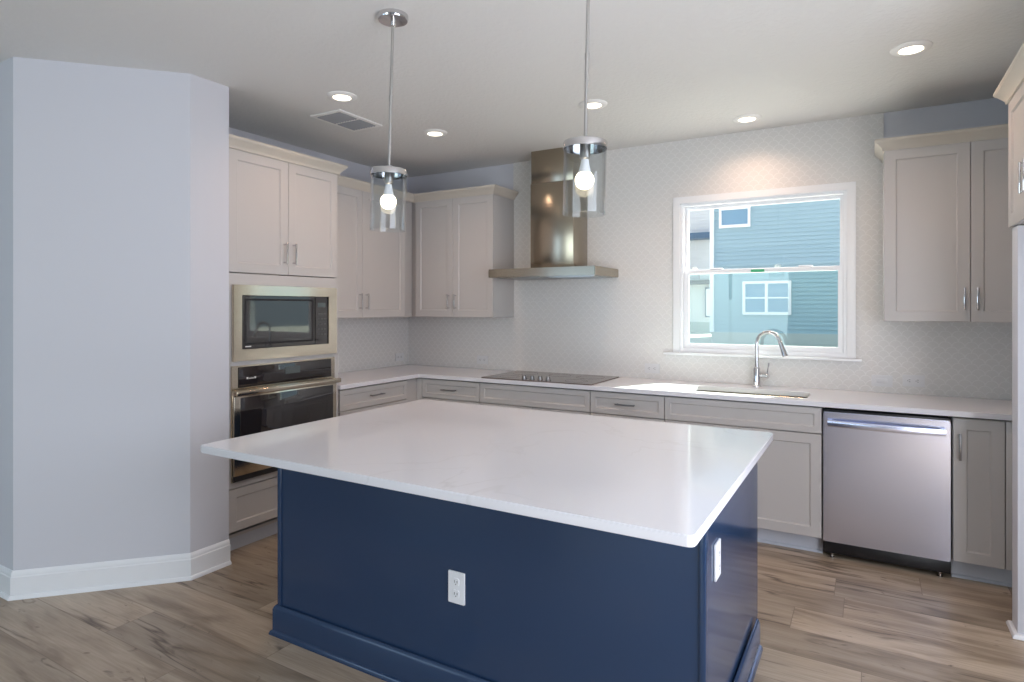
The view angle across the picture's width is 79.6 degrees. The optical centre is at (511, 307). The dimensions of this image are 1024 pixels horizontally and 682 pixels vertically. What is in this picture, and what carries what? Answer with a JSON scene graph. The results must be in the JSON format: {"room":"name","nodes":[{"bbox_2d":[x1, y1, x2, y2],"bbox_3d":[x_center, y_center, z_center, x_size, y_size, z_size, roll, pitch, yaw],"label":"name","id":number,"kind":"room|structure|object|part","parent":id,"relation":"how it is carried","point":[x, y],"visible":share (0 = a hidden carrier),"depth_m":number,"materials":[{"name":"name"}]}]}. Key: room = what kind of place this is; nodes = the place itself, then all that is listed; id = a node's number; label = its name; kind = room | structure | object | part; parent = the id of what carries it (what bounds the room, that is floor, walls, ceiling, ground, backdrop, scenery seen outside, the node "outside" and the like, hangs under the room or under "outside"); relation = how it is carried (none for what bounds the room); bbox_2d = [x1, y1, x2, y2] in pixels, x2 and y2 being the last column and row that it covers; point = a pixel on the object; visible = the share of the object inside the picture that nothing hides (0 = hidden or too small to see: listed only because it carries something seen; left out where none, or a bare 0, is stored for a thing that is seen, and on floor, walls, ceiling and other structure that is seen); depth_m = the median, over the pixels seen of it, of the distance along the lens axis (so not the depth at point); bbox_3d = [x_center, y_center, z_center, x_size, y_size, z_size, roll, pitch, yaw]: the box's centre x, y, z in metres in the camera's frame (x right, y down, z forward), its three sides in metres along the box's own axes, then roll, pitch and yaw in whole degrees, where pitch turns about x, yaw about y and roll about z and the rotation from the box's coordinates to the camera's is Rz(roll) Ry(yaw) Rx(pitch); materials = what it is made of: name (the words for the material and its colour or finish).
{"room":"kitchen","nodes":[
{"label":"kitchen","id":0,"kind":"room"},
{"bbox_2d":[0,57,228,570],"bbox_3d":[-2.122,0.101,3.365,0.707,2.730,0.860,0,0,30],"label":"wall","id":1,"kind":"structure","parent":0,"point":[114,181],"depth_m":3.21,"materials":[{"name":"white paint"}]},
{"bbox_2d":[0,539,231,600],"bbox_3d":[-2.106,1.396,3.261,1.116,0.140,0.178,0,0,-19],"label":"baseboard","id":2,"kind":"structure","parent":1,"relation":"attached to","point":[126,573],"depth_m":3.21,"materials":[{"name":"white paint"}]},
{"bbox_2d":[229,127,407,368],"bbox_3d":[-1.852,0.101,4.673,0.140,2.730,3.392,0,0,30],"label":"wall","id":3,"kind":"structure","parent":0,"point":[357,171],"depth_m":5.24,"materials":[{"name":"white paint"}]},
{"bbox_2d":[338,317,407,372],"bbox_3d":[-1.392,0.317,5.318,0.008,0.471,1.517,0,0,30],"label":"backsplash","id":4,"kind":"structure","parent":3,"relation":"attached to","point":[363,343],"depth_m":5.53,"materials":[{"name":"tile"}]},
{"bbox_2d":[336,175,413,317],"bbox_3d":[-1.306,-0.461,5.074,0.401,1.089,1.165,0,0,30],"label":"upper cabinet","id":5,"kind":"object","parent":3,"relation":"attached to","point":[374,265],"visible":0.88,"depth_m":5.06,"materials":[{"name":"grey paint"}]},
{"bbox_3d":[-1.342,-0.430,4.730,0.019,1.022,0.514,0,0,30],"label":"door","id":6,"kind":"part","parent":5,"relation":"part of","materials":[{"name":"grey paint"}]},
{"bbox_3d":[-1.169,-0.049,4.970,0.037,0.130,0.011,0,0,30],"label":"handle","id":7,"kind":"part","parent":5,"relation":"part of","materials":[{"name":"silver metal"}]},
{"bbox_3d":[-1.161,-0.972,4.983,0.058,0.067,1.151,0,0,30],"label":"crown moulding","id":8,"kind":"part","parent":5,"relation":"part of","materials":[{"name":"beige paint"}]},
{"bbox_3d":[-1.080,-0.430,5.180,0.019,1.022,0.521,0,0,30],"label":"door","id":9,"kind":"part","parent":5,"relation":"part of","materials":[{"name":"grey paint"}]},
{"bbox_2d":[395,353,403,360],"bbox_3d":[-1.070,0.471,5.854,0.009,0.074,0.118,0,0,30],"label":"outlet","id":10,"kind":"object","parent":3,"relation":"attached to","point":[398,356],"visible":1,"depth_m":5.85,"materials":[{"name":"white plastic"}]},
{"bbox_2d":[0,0,1023,177],"bbox_3d":[-2.773,-1.324,1.803,9.450,0.120,9.300,0,0,30],"label":"ceiling","id":11,"kind":"structure","parent":0,"point":[504,80],"depth_m":3.14,"materials":[{"name":"white paint"}]},
{"bbox_2d":[326,91,356,101],"bbox_3d":[-1.016,-1.257,3.671,0.178,0.014,0.178,0,0,30],"label":"recessed light","id":12,"kind":"object","parent":11,"relation":"in","point":[340,96],"visible":1,"depth_m":3.65,"materials":[{"name":"white plastic"}]},
{"bbox_2d":[310,109,382,131],"bbox_3d":[-1.112,-1.257,4.146,0.270,0.014,0.400,0,0,30],"label":"ceiling vent","id":13,"kind":"object","parent":11,"relation":"in","point":[340,118],"visible":1,"depth_m":4.12,"materials":[{"name":"white metal"}]},
{"bbox_2d":[369,8,407,230],"bbox_3d":[-0.533,-0.797,2.660,0.162,0.932,0.160,0,0,30],"label":"pendant light","id":14,"kind":"object","parent":11,"relation":"hanging from","point":[391,17],"visible":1,"depth_m":2.65,"materials":[{"name":"silver metal"}]},
{"bbox_3d":[-0.536,-0.455,2.660,0.068,0.060,0.068,1,0,30],"label":"bulb","id":15,"kind":"part","parent":14,"relation":"part of","materials":[{"name":"white glass"}]},
{"bbox_3d":[-0.535,-0.462,2.660,0.153,0.256,0.153,1,0,30],"label":"lamp shade","id":16,"kind":"part","parent":14,"relation":"part of","materials":[{"name":"clear glass"}]},
{"bbox_3d":[-0.524,-0.910,2.660,0.016,0.610,0.016,1,0,30],"label":"rod","id":17,"kind":"part","parent":14,"relation":"part of","materials":[{"name":"silver metal"}]},
{"bbox_2d":[423,129,446,136],"bbox_3d":[-0.556,-1.257,4.437,0.178,0.014,0.178,0,0,30],"label":"recessed light","id":18,"kind":"object","parent":11,"relation":"in","point":[429,132],"visible":1,"depth_m":4.41,"materials":[{"name":"white plastic"}]},
{"bbox_2d":[563,0,607,214],"bbox_3d":[0.264,-0.798,2.213,0.161,0.931,0.160,0,0,30],"label":"pendant light","id":19,"kind":"object","parent":11,"relation":"hanging from","point":[584,146],"visible":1,"depth_m":2.20,"materials":[{"name":"silver metal"}]},
{"bbox_3d":[0.261,-0.455,2.213,0.068,0.060,0.068,1,0,30],"label":"bulb","id":20,"kind":"part","parent":19,"relation":"part of","materials":[{"name":"white glass"}]},
{"bbox_3d":[0.261,-0.462,2.213,0.153,0.256,0.153,1,0,30],"label":"lamp shade","id":21,"kind":"part","parent":19,"relation":"part of","materials":[{"name":"clear glass"}]},
{"bbox_3d":[0.270,-0.910,2.213,0.016,0.610,0.016,1,0,30],"label":"rod","id":22,"kind":"part","parent":19,"relation":"part of","materials":[{"name":"silver metal"}]},
{"bbox_2d":[579,99,606,109],"bbox_3d":[0.503,-1.257,3.816,0.178,0.014,0.178,0,0,30],"label":"recessed light","id":23,"kind":"object","parent":11,"relation":"in","point":[593,104],"visible":0.82,"depth_m":3.79,"materials":[{"name":"white plastic"}]},
{"bbox_2d":[733,114,760,122],"bbox_3d":[1.568,-1.257,4.098,0.178,0.014,0.178,0,0,30],"label":"recessed light","id":24,"kind":"object","parent":11,"relation":"in","point":[746,118],"visible":1,"depth_m":4.07,"materials":[{"name":"white plastic"}]},
{"bbox_2d":[890,40,932,56],"bbox_3d":[1.943,-1.257,2.992,0.178,0.014,0.178,0,0,30],"label":"recessed light","id":25,"kind":"object","parent":11,"relation":"in","point":[911,48],"visible":1,"depth_m":2.97,"materials":[{"name":"white plastic"}]},
{"bbox_2d":[0,533,1023,681],"bbox_3d":[-2.773,1.526,1.803,9.450,0.120,9.300,0,0,30],"label":"floor","id":26,"kind":"structure","parent":0,"point":[821,617],"depth_m":2.80,"materials":[{"name":"brown wood"}]},
{"bbox_2d":[229,134,347,550],"bbox_3d":[-1.699,0.230,4.122,0.678,2.472,0.958,0,0,30],"label":"tall cabinet","id":27,"kind":"object","parent":26,"relation":"on","point":[283,202],"visible":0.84,"depth_m":3.88,"materials":[{"name":"grey paint"}]},
{"bbox_3d":[-1.456,1.204,3.980,0.019,0.251,0.852,0,0,30],"label":"drawer","id":28,"kind":"part","parent":27,"relation":"part of","materials":[{"name":"grey paint"}]},
{"bbox_3d":[-1.563,-0.574,3.796,0.019,0.729,0.427,0,0,30],"label":"door","id":29,"kind":"part","parent":27,"relation":"part of","materials":[{"name":"grey paint"}]},
{"bbox_3d":[-1.457,0.434,3.981,0.019,1.275,0.864,0,0,30],"label":"frame","id":30,"kind":"part","parent":27,"relation":"part of","materials":[{"name":"grey paint"}]},
{"bbox_2d":[232,284,336,361],"bbox_3d":[-1.540,0.092,4.023,0.252,0.456,0.814,0,0,30],"label":"microwave","id":31,"kind":"object","parent":27,"relation":"in","point":[269,322],"visible":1,"depth_m":3.92,"materials":[{"name":"silver metal"}]},
{"bbox_3d":[-1.478,0.088,3.913,0.018,0.318,0.559,0,0,30],"label":"door","id":32,"kind":"part","parent":31,"relation":"part of","materials":[{"name":"black glass"}]},
{"bbox_3d":[-1.309,0.088,4.204,0.018,0.318,0.108,0,0,30],"label":"control panel","id":33,"kind":"part","parent":31,"relation":"part of","materials":[{"name":"black glass"}]},
{"bbox_3d":[-1.449,-0.346,3.937,0.037,0.140,0.011,0,0,30],"label":"handle","id":34,"kind":"part","parent":27,"relation":"part of","materials":[{"name":"silver metal"}]},
{"bbox_2d":[231,357,340,482],"bbox_3d":[-1.469,0.690,3.964,0.195,0.688,0.824,0,0,30],"label":"wall oven","id":35,"kind":"object","parent":27,"relation":"in","point":[274,395],"visible":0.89,"depth_m":3.86,"materials":[{"name":"black"}]},
{"bbox_3d":[-1.447,0.418,3.966,0.020,0.120,0.724,0,0,30],"label":"control panel","id":36,"kind":"part","parent":35,"relation":"part of","materials":[{"name":"black glass"}]},
{"bbox_3d":[-1.425,0.721,3.952,0.004,0.370,0.726,0,0,30],"label":"door glass","id":37,"kind":"part","parent":35,"relation":"part of","materials":[{"name":"black glass"}]},
{"bbox_3d":[-1.541,-0.972,4.031,0.313,0.067,0.958,0,0,30],"label":"crown moulding","id":38,"kind":"part","parent":27,"relation":"part of","materials":[{"name":"beige paint"}]},
{"bbox_3d":[-1.413,-0.346,3.999,0.037,0.140,0.011,0,0,30],"label":"handle","id":39,"kind":"part","parent":27,"relation":"part of","materials":[{"name":"silver metal"}]},
{"bbox_3d":[-1.349,-0.574,4.166,0.019,0.729,0.423,0,0,30],"label":"door","id":40,"kind":"part","parent":27,"relation":"part of","materials":[{"name":"grey paint"}]},
{"bbox_2d":[338,380,406,415],"bbox_3d":[-1.284,1.028,4.819,0.636,0.876,0.750,0,0,30],"label":"base cabinet","id":41,"kind":"object","parent":26,"relation":"on","point":[359,399],"visible":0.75,"depth_m":4.64,"materials":[{"name":"grey paint"}]},
{"bbox_3d":[-1.046,1.053,4.688,0.019,0.610,0.737,0,0,30],"label":"door","id":42,"kind":"part","parent":41,"relation":"part of","materials":[{"name":"grey paint"}]},
{"bbox_2d":[407,378,422,401],"bbox_3d":[-0.812,0.976,5.071,0.074,0.771,0.156,0,0,30],"label":"cabinet filler","id":43,"kind":"object","parent":41,"relation":"attached to","point":[414,386],"visible":0.25,"depth_m":5.10,"materials":[{"name":"grey paint"}]},
{"bbox_2d":[422,378,481,404],"bbox_3d":[-0.360,1.028,5.203,0.574,0.876,0.636,0,0,30],"label":"base cabinet","id":44,"kind":"object","parent":26,"relation":"on","point":[466,392],"visible":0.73,"depth_m":4.95,"materials":[{"name":"grey paint"}]},
{"bbox_3d":[-0.495,1.053,4.967,0.566,0.610,0.019,0,0,30],"label":"door","id":45,"kind":"part","parent":44,"relation":"part of","materials":[{"name":"grey paint"}]},
{"bbox_2d":[269,461,762,681],"bbox_3d":[0.015,1.024,2.733,1.936,0.884,1.074,0,0,30],"label":"kitchen island","id":46,"kind":"object","parent":26,"relation":"on","point":[362,570],"visible":0.56,"depth_m":2.24,"materials":[{"name":"blue paint"}]},
{"bbox_2d":[448,570,464,605],"bbox_3d":[-0.205,1.036,2.272,0.074,0.118,0.009,0,0,30],"label":"outlet","id":47,"kind":"object","parent":46,"relation":"attached to","point":[456,580],"visible":1,"depth_m":2.27,"materials":[{"name":"white plastic"}]},
{"bbox_2d":[453,578,458,585],"bbox_3d":[-0.207,1.014,2.269,0.028,0.028,0.002,0,0,30],"label":"socket","id":48,"kind":"object","parent":47,"relation":"attached to","point":[455,580],"depth_m":2.27,"materials":[{"name":"white plastic"}]},
{"bbox_2d":[453,590,458,597],"bbox_3d":[-0.207,1.058,2.269,0.028,0.028,0.002,0,0,30],"label":"socket","id":49,"kind":"object","parent":47,"relation":"attached to","point":[455,592],"depth_m":2.27,"materials":[{"name":"white plastic"}]},
{"bbox_2d":[201,399,772,546],"bbox_3d":[-0.052,0.567,2.590,1.966,0.030,1.426,0,0,30],"label":"island countertop","id":50,"kind":"structure","parent":46,"relation":"on","point":[664,482],"depth_m":2.23,"materials":[{"name":"white stone"}]},
{"bbox_3d":[-0.009,1.401,2.692,1.936,0.130,0.979,0,0,30],"label":"moulding","id":51,"kind":"part","parent":46,"relation":"part of","materials":[{"name":"blue paint"}]},
{"bbox_2d":[714,538,720,581],"bbox_3d":[0.662,0.811,1.976,0.009,0.118,0.074,0,0,30],"label":"outlet","id":52,"kind":"object","parent":46,"relation":"attached to","point":[717,547],"visible":1,"depth_m":1.96,"materials":[{"name":"white plastic"}]},
{"bbox_3d":[0.829,1.014,2.284,0.010,0.864,0.994,0,0,30],"label":"panel","id":53,"kind":"part","parent":46,"relation":"part of","materials":[{"name":"blue paint"}]},
{"bbox_2d":[480,383,591,414],"bbox_3d":[0.300,1.028,4.840,0.931,0.876,0.600,0,0,30],"label":"base cabinet","id":54,"kind":"object","parent":26,"relation":"on","point":[573,401],"visible":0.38,"depth_m":4.56,"materials":[{"name":"grey paint"}]},
{"bbox_3d":[-0.047,1.053,4.707,0.460,0.610,0.019,0,0,30],"label":"door","id":55,"kind":"part","parent":54,"relation":"part of","materials":[{"name":"grey paint"}]},
{"bbox_3d":[0.356,1.053,4.473,0.461,0.610,0.019,0,0,30],"label":"door","id":56,"kind":"part","parent":54,"relation":"part of","materials":[{"name":"grey paint"}]},
{"bbox_2d":[591,391,665,421],"bbox_3d":[0.923,1.028,4.457,0.530,0.876,0.636,0,0,30],"label":"base cabinet","id":57,"kind":"object","parent":26,"relation":"on","point":[605,404],"visible":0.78,"depth_m":4.21,"materials":[{"name":"grey paint"}]},
{"bbox_3d":[0.772,0.666,4.198,0.142,0.011,0.037,0,0,30],"label":"handle","id":58,"kind":"part","parent":57,"relation":"part of","materials":[{"name":"silver metal"}]},
{"bbox_3d":[0.787,1.053,4.222,0.525,0.610,0.019,0,0,30],"label":"door","id":59,"kind":"part","parent":57,"relation":"part of","materials":[{"name":"grey paint"}]},
{"bbox_2d":[338,364,1011,420],"bbox_3d":[0.834,0.571,4.028,5.136,0.038,1.512,0,0,30],"label":"countertop","id":60,"kind":"structure","parent":57,"relation":"on","point":[961,407],"depth_m":4.07,"materials":[{"name":"white stone"}]},
{"bbox_2d":[481,370,618,384],"bbox_3d":[0.302,0.534,4.833,0.932,0.036,0.580,0,0,30],"label":"cooktop","id":61,"kind":"object","parent":60,"relation":"in","point":[565,378],"visible":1,"depth_m":4.78,"materials":[{"name":"black glass"}]},
{"bbox_2d":[697,390,807,397],"bbox_3d":[1.554,0.679,4.037,0.768,0.194,0.348,0,0,30],"label":"sink","id":62,"kind":"object","parent":60,"relation":"in","point":[697,390],"visible":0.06,"depth_m":4.17,"materials":[{"name":"silver metal"}]},
{"bbox_2d":[752,330,787,386],"bbox_3d":[1.782,0.354,4.239,0.246,0.395,0.064,0,0,44],"label":"faucet","id":63,"kind":"object","parent":60,"relation":"on","point":[756,370],"visible":1,"depth_m":4.28,"materials":[{"name":"silver metal"}]},
{"bbox_3d":[1.759,0.438,4.276,0.068,0.111,0.034,0,0,30],"label":"lever","id":64,"kind":"part","parent":63,"relation":"part of","materials":[{"name":"silver metal"}]},
{"bbox_3d":[1.770,0.289,4.242,0.025,0.265,0.188,0,0,-43],"label":"spout","id":65,"kind":"part","parent":63,"relation":"part of","materials":[{"name":"silver metal"}]},
{"bbox_2d":[665,396,823,552],"bbox_3d":[1.567,1.028,4.105,0.936,0.876,0.600,0,0,30],"label":"base cabinet","id":66,"kind":"object","parent":26,"relation":"on","point":[790,469],"visible":0.47,"depth_m":3.73,"materials":[{"name":"grey paint"}]},
{"bbox_3d":[1.218,1.053,3.971,0.463,0.610,0.019,0,0,30],"label":"door","id":67,"kind":"part","parent":66,"relation":"part of","materials":[{"name":"grey paint"}]},
{"bbox_3d":[1.623,1.053,3.736,0.463,0.610,0.019,0,0,30],"label":"door","id":68,"kind":"part","parent":66,"relation":"part of","materials":[{"name":"grey paint"}]},
{"bbox_2d":[823,408,950,577],"bbox_3d":[2.226,1.032,3.685,0.614,0.868,0.683,0,0,30],"label":"dishwasher","id":69,"kind":"object","parent":26,"relation":"on","point":[887,475],"visible":0.99,"depth_m":3.43,"materials":[{"name":"silver metal"}]},
{"bbox_2d":[828,408,944,416],"bbox_3d":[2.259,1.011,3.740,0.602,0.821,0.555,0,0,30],"label":"control panel","id":70,"kind":"object","parent":69,"relation":"in","point":[828,408],"depth_m":3.50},
{"bbox_3d":[2.071,0.669,3.417,0.562,0.036,0.064,0,0,30],"label":"handle","id":71,"kind":"part","parent":69,"relation":"part of","materials":[{"name":"silver metal"}]},
{"bbox_3d":[2.109,1.403,3.482,0.614,0.067,0.052,0,0,30],"label":"kick panel","id":72,"kind":"part","parent":69,"relation":"part of","materials":[{"name":"black plastic"}]},
{"bbox_2d":[949,417,1004,585],"bbox_3d":[2.602,1.028,3.482,0.224,0.876,0.636,0,0,30],"label":"base cabinet","id":73,"kind":"object","parent":26,"relation":"on","point":[977,445],"visible":0.94,"depth_m":3.25,"materials":[{"name":"grey paint"}]},
{"bbox_3d":[2.381,0.741,3.264,0.011,0.142,0.037,0,0,30],"label":"handle","id":74,"kind":"part","parent":73,"relation":"part of","materials":[{"name":"silver metal"}]},
{"bbox_2d":[1003,421,1011,586],"bbox_3d":[2.992,1.028,3.277,0.655,0.876,0.600,0,0,30],"label":"base cabinet","id":75,"kind":"object","parent":26,"relation":"on","point":[1007,572],"visible":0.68,"depth_m":3.18,"materials":[{"name":"grey paint"}]},
{"bbox_2d":[408,98,1007,399],"bbox_3d":[1.252,0.101,4.750,5.150,2.730,0.140,0,0,30],"label":"wall","id":76,"kind":"structure","parent":0,"point":[993,111],"depth_m":3.92,"materials":[{"name":"white paint"}]},
{"bbox_2d":[412,184,517,316],"bbox_3d":[-0.575,-0.461,5.498,1.238,1.089,0.401,0,0,30],"label":"upper cabinet","id":77,"kind":"object","parent":76,"relation":"attached to","point":[459,235],"visible":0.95,"depth_m":5.26,"materials":[{"name":"grey paint"}]},
{"bbox_3d":[-0.683,-0.430,5.396,0.406,1.022,0.019,0,0,30],"label":"door","id":78,"kind":"part","parent":77,"relation":"part of","materials":[{"name":"grey paint"}]},
{"bbox_3d":[-0.551,-0.049,5.288,0.011,0.130,0.037,0,0,30],"label":"handle","id":79,"kind":"part","parent":77,"relation":"part of","materials":[{"name":"silver metal"}]},
{"bbox_3d":[-0.489,-0.049,5.252,0.011,0.130,0.037,0,0,30],"label":"handle","id":80,"kind":"part","parent":77,"relation":"part of","materials":[{"name":"silver metal"}]},
{"bbox_3d":[-0.428,-0.972,5.407,0.893,0.067,0.391,0,0,30],"label":"crown moulding","id":81,"kind":"part","parent":77,"relation":"part of","materials":[{"name":"beige paint"}]},
{"bbox_3d":[-0.330,-0.430,5.191,0.405,1.022,0.019,0,0,30],"label":"door","id":82,"kind":"part","parent":77,"relation":"part of","materials":[{"name":"grey paint"}]},
{"bbox_2d":[477,355,487,363],"bbox_3d":[-0.266,0.471,5.536,0.118,0.074,0.009,0,0,30],"label":"outlet","id":83,"kind":"object","parent":76,"relation":"attached to","point":[480,359],"visible":1,"depth_m":5.53,"materials":[{"name":"white plastic"}]},
{"bbox_2d":[489,147,617,280],"bbox_3d":[0.330,-0.747,4.911,0.916,1.032,0.492,0,0,30],"label":"range hood","id":84,"kind":"object","parent":76,"relation":"attached to","point":[558,240],"visible":0.91,"depth_m":4.87,"materials":[{"name":"silver metal"}]},
{"bbox_2d":[645,363,659,373],"bbox_3d":[1.085,0.471,4.751,0.118,0.074,0.009,0,0,30],"label":"outlet","id":85,"kind":"object","parent":76,"relation":"attached to","point":[649,368],"visible":1,"depth_m":4.75,"materials":[{"name":"white plastic"}]},
{"bbox_2d":[408,113,1011,399],"bbox_3d":[1.214,-0.356,4.686,5.150,1.816,0.008,0,0,30],"label":"backsplash","id":86,"kind":"structure","parent":76,"relation":"attached to","point":[624,323],"depth_m":4.69,"materials":[{"name":"tile"}]},
{"bbox_2d":[663,181,861,361],"bbox_3d":[1.762,-0.238,4.419,1.315,1.189,0.170,0,0,30],"label":"window","id":87,"kind":"structure","parent":76,"relation":"in","point":[845,192],"depth_m":4.34,"materials":[{"name":"white paint"}]},
{"bbox_3d":[1.730,0.348,4.365,1.315,0.017,0.045,0,0,30],"label":"sill","id":88,"kind":"part","parent":87,"relation":"part of","materials":[{"name":"white paint"}]},
{"bbox_3d":[1.774,0.013,4.407,1.066,0.587,0.032,0,0,30],"label":"sash","id":89,"kind":"part","parent":87,"relation":"part of","materials":[{"name":"white plastic"}]},
{"bbox_3d":[1.793,-0.508,4.440,1.066,0.511,0.032,0,0,30],"label":"sash","id":90,"kind":"part","parent":87,"relation":"part of","materials":[{"name":"white plastic"}]},
{"bbox_2d":[871,375,892,386],"bbox_3d":[2.401,0.476,3.986,0.118,0.074,0.010,0,0,30],"label":"wall switch","id":91,"kind":"object","parent":76,"relation":"attached to","point":[876,380],"visible":1,"depth_m":3.98,"materials":[{"name":"white plastic"}]},
{"bbox_2d":[903,375,924,386],"bbox_3d":[2.549,0.466,3.900,0.118,0.074,0.009,0,0,30],"label":"outlet","id":92,"kind":"object","parent":76,"relation":"attached to","point":[908,380],"visible":1,"depth_m":3.90,"materials":[{"name":"white plastic"}]},
{"bbox_2d":[874,124,1011,321],"bbox_3d":[2.654,-0.461,3.623,0.890,1.089,0.401,0,0,30],"label":"upper cabinet","id":93,"kind":"object","parent":76,"relation":"attached to","point":[947,237],"visible":0.99,"depth_m":3.54,"materials":[{"name":"grey paint"}]},
{"bbox_3d":[2.421,-0.430,3.593,0.416,1.022,0.019,0,0,30],"label":"door","id":94,"kind":"part","parent":93,"relation":"part of","materials":[{"name":"grey paint"}]},
{"bbox_3d":[2.651,-0.972,3.618,0.890,0.067,0.391,0,0,30],"label":"crown moulding","id":95,"kind":"part","parent":93,"relation":"part of","materials":[{"name":"beige paint"}]},
{"bbox_3d":[2.562,-0.049,3.479,0.011,0.130,0.037,0,0,30],"label":"handle","id":96,"kind":"part","parent":93,"relation":"part of","materials":[{"name":"silver metal"}]},
{"bbox_3d":[2.614,-0.049,3.449,0.011,0.130,0.037,0,0,30],"label":"handle","id":97,"kind":"part","parent":93,"relation":"part of","materials":[{"name":"silver metal"}]},
{"bbox_3d":[2.784,-0.430,3.382,0.418,1.022,0.019,0,0,30],"label":"door","id":98,"kind":"part","parent":93,"relation":"part of","materials":[{"name":"grey paint"}]},
{"bbox_2d":[1012,225,1023,633],"bbox_3d":[2.578,0.551,2.603,0.700,1.830,0.120,0,0,30],"label":"wall","id":99,"kind":"structure","parent":0,"point":[1018,231],"depth_m":2.73,"materials":[{"name":"white paint"}]},
{"bbox_2d":[1006,620,1023,640],"bbox_3d":[2.569,1.456,2.608,0.720,0.020,0.160,0,0,30],"label":"baseboard","id":100,"kind":"structure","parent":99,"relation":"attached to","point":[1011,627],"depth_m":2.75,"materials":[{"name":"white paint"}]},
{"label":"outside","id":101,"kind":"structure","parent":0,"visible":0},
{"bbox_2d":[690,332,829,346],"bbox_3d":[14.186,1.716,32.139,80.000,0.200,59.500,0,0,30],"label":"ground","id":102,"kind":"structure","parent":101,"point":[695,337],"depth_m":31.01,"materials":[{"name":"grey"}]},
{"bbox_2d":[689,209,710,332],"bbox_3d":[10.520,-4.659,45.140,13.400,12.550,9.500,0,0,30],"label":"house","id":103,"kind":"structure","parent":102,"relation":"on","point":[699,220],"depth_m":39.87,"materials":[{"name":"white"}]},
{"bbox_3d":[12.635,-0.334,39.523,0.300,1.760,0.030,0,0,30],"label":"pane","id":104,"kind":"part","parent":103,"relation":"part of","materials":[{"name":"white"}]},
{"bbox_2d":[710,199,839,346],"bbox_3d":[16.679,-3.159,28.667,13.200,9.550,10.200,0,0,30],"label":"house","id":105,"kind":"structure","parent":102,"relation":"on","point":[801,307],"depth_m":26.49,"materials":[{"name":"blue wood"}]},
{"bbox_3d":[9.909,-4.019,27.335,1.250,0.850,0.015,0,0,30],"label":"pane","id":106,"kind":"part","parent":105,"relation":"part of","materials":[{"name":"blue glass"}]},
{"bbox_3d":[11.050,-0.419,26.672,1.890,1.390,0.015,0,0,30],"label":"pane","id":107,"kind":"part","parent":105,"relation":"part of","materials":[{"name":"blue glass"}]},
{"bbox_3d":[1.278,0.101,-0.470,0.140,2.730,9.140,0,0,30],"label":"wall","id":108,"kind":"structure","parent":0,"visible":0},
{"bbox_2d":[993,42,1023,227],"bbox_3d":[2.373,-0.692,2.311,0.758,0.647,0.988,0,0,30],"label":"upper cabinet","id":109,"kind":"object","parent":108,"relation":"attached to","point":[1010,90],"visible":1,"depth_m":2.72,"materials":[{"name":"grey paint"}]},
{"bbox_3d":[2.369,-0.982,2.313,0.748,0.067,0.988,0,0,30],"label":"crown moulding","id":110,"kind":"part","parent":109,"relation":"part of","materials":[{"name":"beige paint"}]},
{"bbox_3d":[2.195,-0.661,2.643,0.019,0.580,0.485,0,0,30],"label":"door","id":111,"kind":"part","parent":109,"relation":"part of","materials":[{"name":"grey paint"}]},
{"bbox_3d":[2.066,-0.524,2.477,0.037,0.130,0.011,0,0,30],"label":"handle","id":112,"kind":"part","parent":109,"relation":"part of","materials":[{"name":"silver metal"}]},
{"bbox_3d":[2.028,-0.524,2.412,0.037,0.130,0.011,0,0,30],"label":"handle","id":113,"kind":"part","parent":109,"relation":"part of","materials":[{"name":"silver metal"}]}
]}

